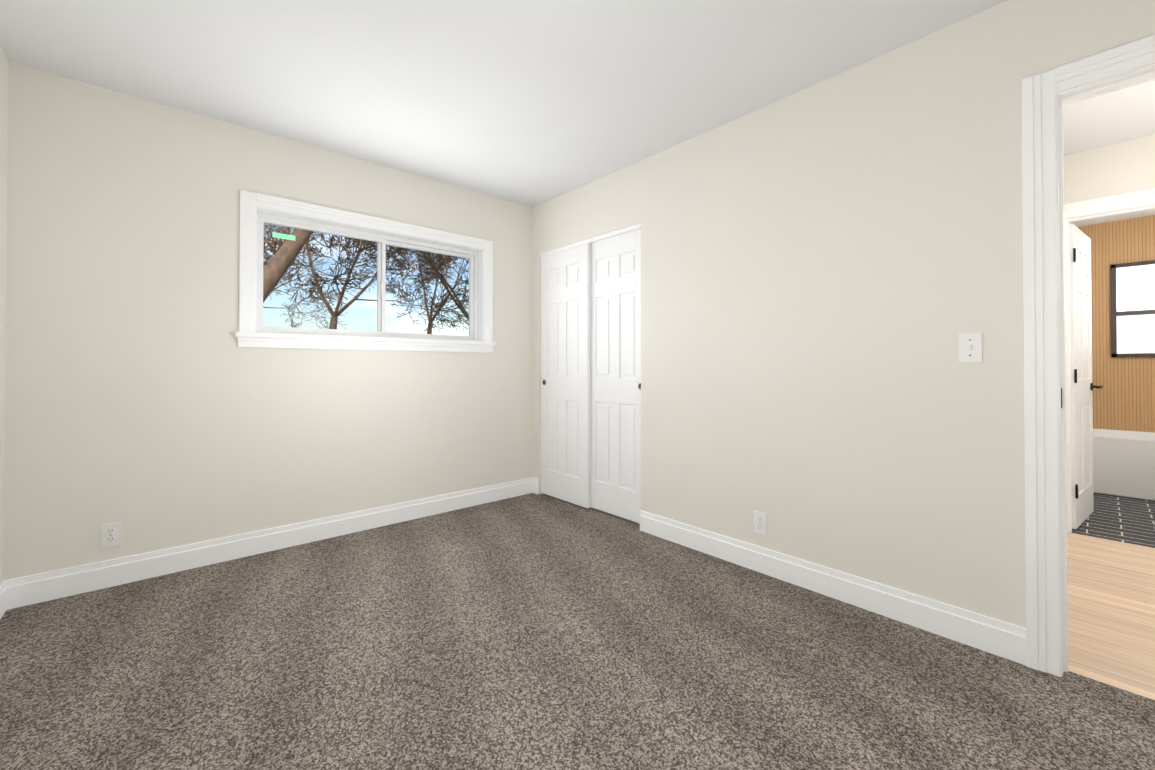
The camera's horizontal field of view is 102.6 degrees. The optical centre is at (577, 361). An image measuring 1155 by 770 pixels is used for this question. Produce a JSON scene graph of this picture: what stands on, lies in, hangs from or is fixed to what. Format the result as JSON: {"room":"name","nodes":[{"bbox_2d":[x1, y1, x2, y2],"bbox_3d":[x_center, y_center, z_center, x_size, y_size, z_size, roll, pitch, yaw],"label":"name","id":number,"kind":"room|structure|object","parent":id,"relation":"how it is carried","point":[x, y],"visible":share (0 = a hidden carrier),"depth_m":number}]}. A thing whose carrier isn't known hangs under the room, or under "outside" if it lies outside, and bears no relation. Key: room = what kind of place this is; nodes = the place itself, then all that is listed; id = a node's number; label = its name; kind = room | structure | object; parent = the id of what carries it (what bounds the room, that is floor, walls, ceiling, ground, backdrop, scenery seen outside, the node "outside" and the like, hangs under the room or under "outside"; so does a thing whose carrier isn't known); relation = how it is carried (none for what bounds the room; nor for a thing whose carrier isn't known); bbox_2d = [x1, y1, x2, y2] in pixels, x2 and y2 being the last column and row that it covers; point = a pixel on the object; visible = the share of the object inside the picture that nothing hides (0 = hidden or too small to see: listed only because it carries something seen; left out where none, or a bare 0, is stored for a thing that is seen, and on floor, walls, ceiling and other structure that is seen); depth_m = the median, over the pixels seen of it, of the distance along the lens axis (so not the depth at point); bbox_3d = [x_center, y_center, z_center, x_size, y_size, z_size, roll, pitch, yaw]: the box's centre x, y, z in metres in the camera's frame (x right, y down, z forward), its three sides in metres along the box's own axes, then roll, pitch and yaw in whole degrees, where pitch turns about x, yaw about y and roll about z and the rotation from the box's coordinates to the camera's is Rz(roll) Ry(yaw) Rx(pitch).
{"room":"empty bedroom","nodes":[
{"label":"empty bedroom","id":0,"kind":"room"},
{"bbox_2d":[0,46,7,583],"bbox_3d":[-1.224,-0.137,0.470,0.120,2.440,4.520,0,-1,-41],"label":"wall","id":1,"kind":"structure","parent":0,"point":[3,132],"depth_m":2.02},
{"bbox_2d":[0,579,11,618],"bbox_3d":[-1.148,1.018,0.474,0.015,0.130,4.200,0,-1,-41],"label":"baseboard","id":2,"kind":"structure","parent":1,"relation":"attached to","point":[6,585],"depth_m":2.04},
{"bbox_2d":[3,61,532,580],"bbox_3d":[-1.213,-0.111,3.360,3.720,2.440,0.200,0,-1,-41],"label":"wall","id":3,"kind":"structure","parent":0,"point":[149,405],"depth_m":2.47},
{"bbox_2d":[100,522,120,548],"bbox_3d":[-2.287,0.849,2.265,0.070,0.115,0.008,0,-1,-41],"label":"electrical outlet","id":4,"kind":"object","parent":3,"relation":"attached to","point":[110,534],"visible":1,"depth_m":2.26},
{"bbox_2d":[12,477,538,608],"bbox_3d":[-1.441,1.041,2.996,2.850,0.130,0.030,0,-1,-41],"label":"baseboard","id":5,"kind":"structure","parent":3,"relation":"attached to","point":[47,586],"depth_m":2.58},
{"bbox_2d":[235,189,496,352],"bbox_3d":[-1.333,-0.522,3.194,1.672,0.889,0.195,0,-1,-41],"label":"window","id":6,"kind":"structure","parent":3,"relation":"in","point":[382,241],"depth_m":3.04},
{"bbox_2d":[0,493,1154,769],"bbox_3d":[0.171,1.144,1.689,3.840,0.100,4.520,0,-1,-41],"label":"floor carpet","id":7,"kind":"object","parent":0,"point":[530,631],"visible":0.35,"depth_m":1.63},
{"bbox_2d":[0,0,1154,226],"bbox_3d":[2.017,-1.400,2.340,7.440,0.120,6.020,0,-1,-41],"label":"ceiling","id":8,"kind":"structure","parent":0,"point":[530,102],"depth_m":2.11},
{"bbox_2d":[533,0,1154,627],"bbox_3d":[1.588,-0.125,1.817,0.120,2.440,5.820,0,-1,-41],"label":"wall","id":9,"kind":"structure","parent":0,"point":[831,268],"depth_m":2.09},
{"bbox_2d":[541,242,590,507],"bbox_3d":[-0.107,0.097,3.696,0.035,2.005,0.582,0,-1,-41],"label":"closet door","id":10,"kind":"structure","parent":9,"relation":"in","point":[566,375],"depth_m":3.66},
{"bbox_2d":[540,223,640,256],"bbox_3d":[0.087,-0.905,3.517,0.092,0.030,1.125,0,-1,-41],"label":"trim","id":11,"kind":"structure","parent":9,"relation":"attached to","point":[613,233],"depth_m":3.41},
{"bbox_2d":[591,228,640,523],"bbox_3d":[0.280,0.094,3.319,0.035,2.005,0.582,0,-1,-41],"label":"closet door","id":12,"kind":"structure","parent":9,"relation":"in","point":[616,375],"depth_m":3.30},
{"bbox_2d":[754,510,766,535],"bbox_3d":[0.958,0.846,2.426,0.008,0.115,0.070,0,-1,-41],"label":"electrical outlet","id":13,"kind":"object","parent":9,"relation":"attached to","point":[760,522],"visible":1,"depth_m":2.42},
{"bbox_2d":[640,510,1025,665],"bbox_3d":[1.018,1.035,2.352,0.015,0.130,1.828,0,-1,-41],"label":"baseboard","id":14,"kind":"structure","parent":9,"relation":"attached to","point":[1003,639],"depth_m":2.06},
{"bbox_2d":[958,332,981,362],"bbox_3d":[1.520,-0.055,1.791,0.016,0.115,0.070,0,-1,-41],"label":"light switch","id":15,"kind":"object","parent":9,"relation":"attached to","point":[970,347],"visible":1,"depth_m":1.79},
{"bbox_2d":[1021,35,1154,676],"bbox_3d":[1.998,0.031,1.350,0.158,2.120,0.990,0,-1,-41],"label":"door frame","id":16,"kind":"structure","parent":9,"relation":"attached to","point":[1047,96],"depth_m":1.63},
{"bbox_2d":[1063,134,1154,204],"bbox_3d":[4.053,-0.123,2.045,0.120,2.440,2.900,0,-1,-41],"label":"wall","id":17,"kind":"structure","parent":0,"point":[1128,166],"depth_m":2.84},
{"bbox_2d":[1069,224,1102,528],"bbox_3d":[3.536,0.095,3.221,0.666,2.010,0.160,0,-1,-41],"label":"bathroom door","id":18,"kind":"structure","parent":17,"relation":"in","point":[1081,385],"depth_m":3.18},
{"bbox_2d":[1064,188,1154,533],"bbox_3d":[3.433,0.043,2.747,0.158,2.120,0.788,0,-1,-41],"label":"door frame","id":19,"kind":"structure","parent":17,"relation":"attached to","point":[1141,200],"depth_m":2.96},
{"bbox_2d":[1067,533,1154,699],"bbox_3d":[2.841,1.147,1.897,2.000,0.098,4.300,0,-1,-41],"label":"floor","id":20,"kind":"structure","parent":0,"point":[1111,611],"depth_m":2.03},
{"bbox_2d":[1072,493,1154,547],"bbox_3d":[4.483,1.160,3.345,2.380,0.098,4.300,0,-1,-41],"label":"floor","id":21,"kind":"structure","parent":0,"point":[1122,519],"depth_m":3.21},
{"bbox_2d":[1093,428,1154,500],"bbox_3d":[5.111,0.872,3.675,0.754,0.480,1.588,0,-1,-41],"label":"bathtub","id":22,"kind":"object","parent":21,"relation":"on","point":[1123,463],"depth_m":3.82},
{"bbox_2d":[1078,215,1154,432],"bbox_3d":[5.443,-0.106,3.976,0.120,2.440,1.840,0,-1,-41],"label":"wall","id":23,"kind":"structure","parent":0,"point":[1124,398],"depth_m":4.33},
{"bbox_2d":[1110,260,1154,356],"bbox_3d":[5.221,-0.480,4.118,0.030,0.870,0.620,0,-1,-41],"label":"bathroom window","id":24,"kind":"structure","parent":23,"relation":"in","point":[1132,309],"depth_m":4.25},
{"label":"outside","id":25,"kind":"structure","parent":0,"visible":0},
{"bbox_3d":[-17.311,1.912,26.346,70.000,0.200,55.600,0,-1,-41],"label":"ground","id":26,"kind":"structure","parent":25,"visible":0},
{"bbox_2d":[263,223,468,333],"bbox_3d":[-6.446,-5.938,15.928,18.588,15.435,30.383,0,-1,-41],"label":"trees","id":27,"kind":"object","parent":26,"relation":"on","point":[276,267],"depth_m":13.15}
]}

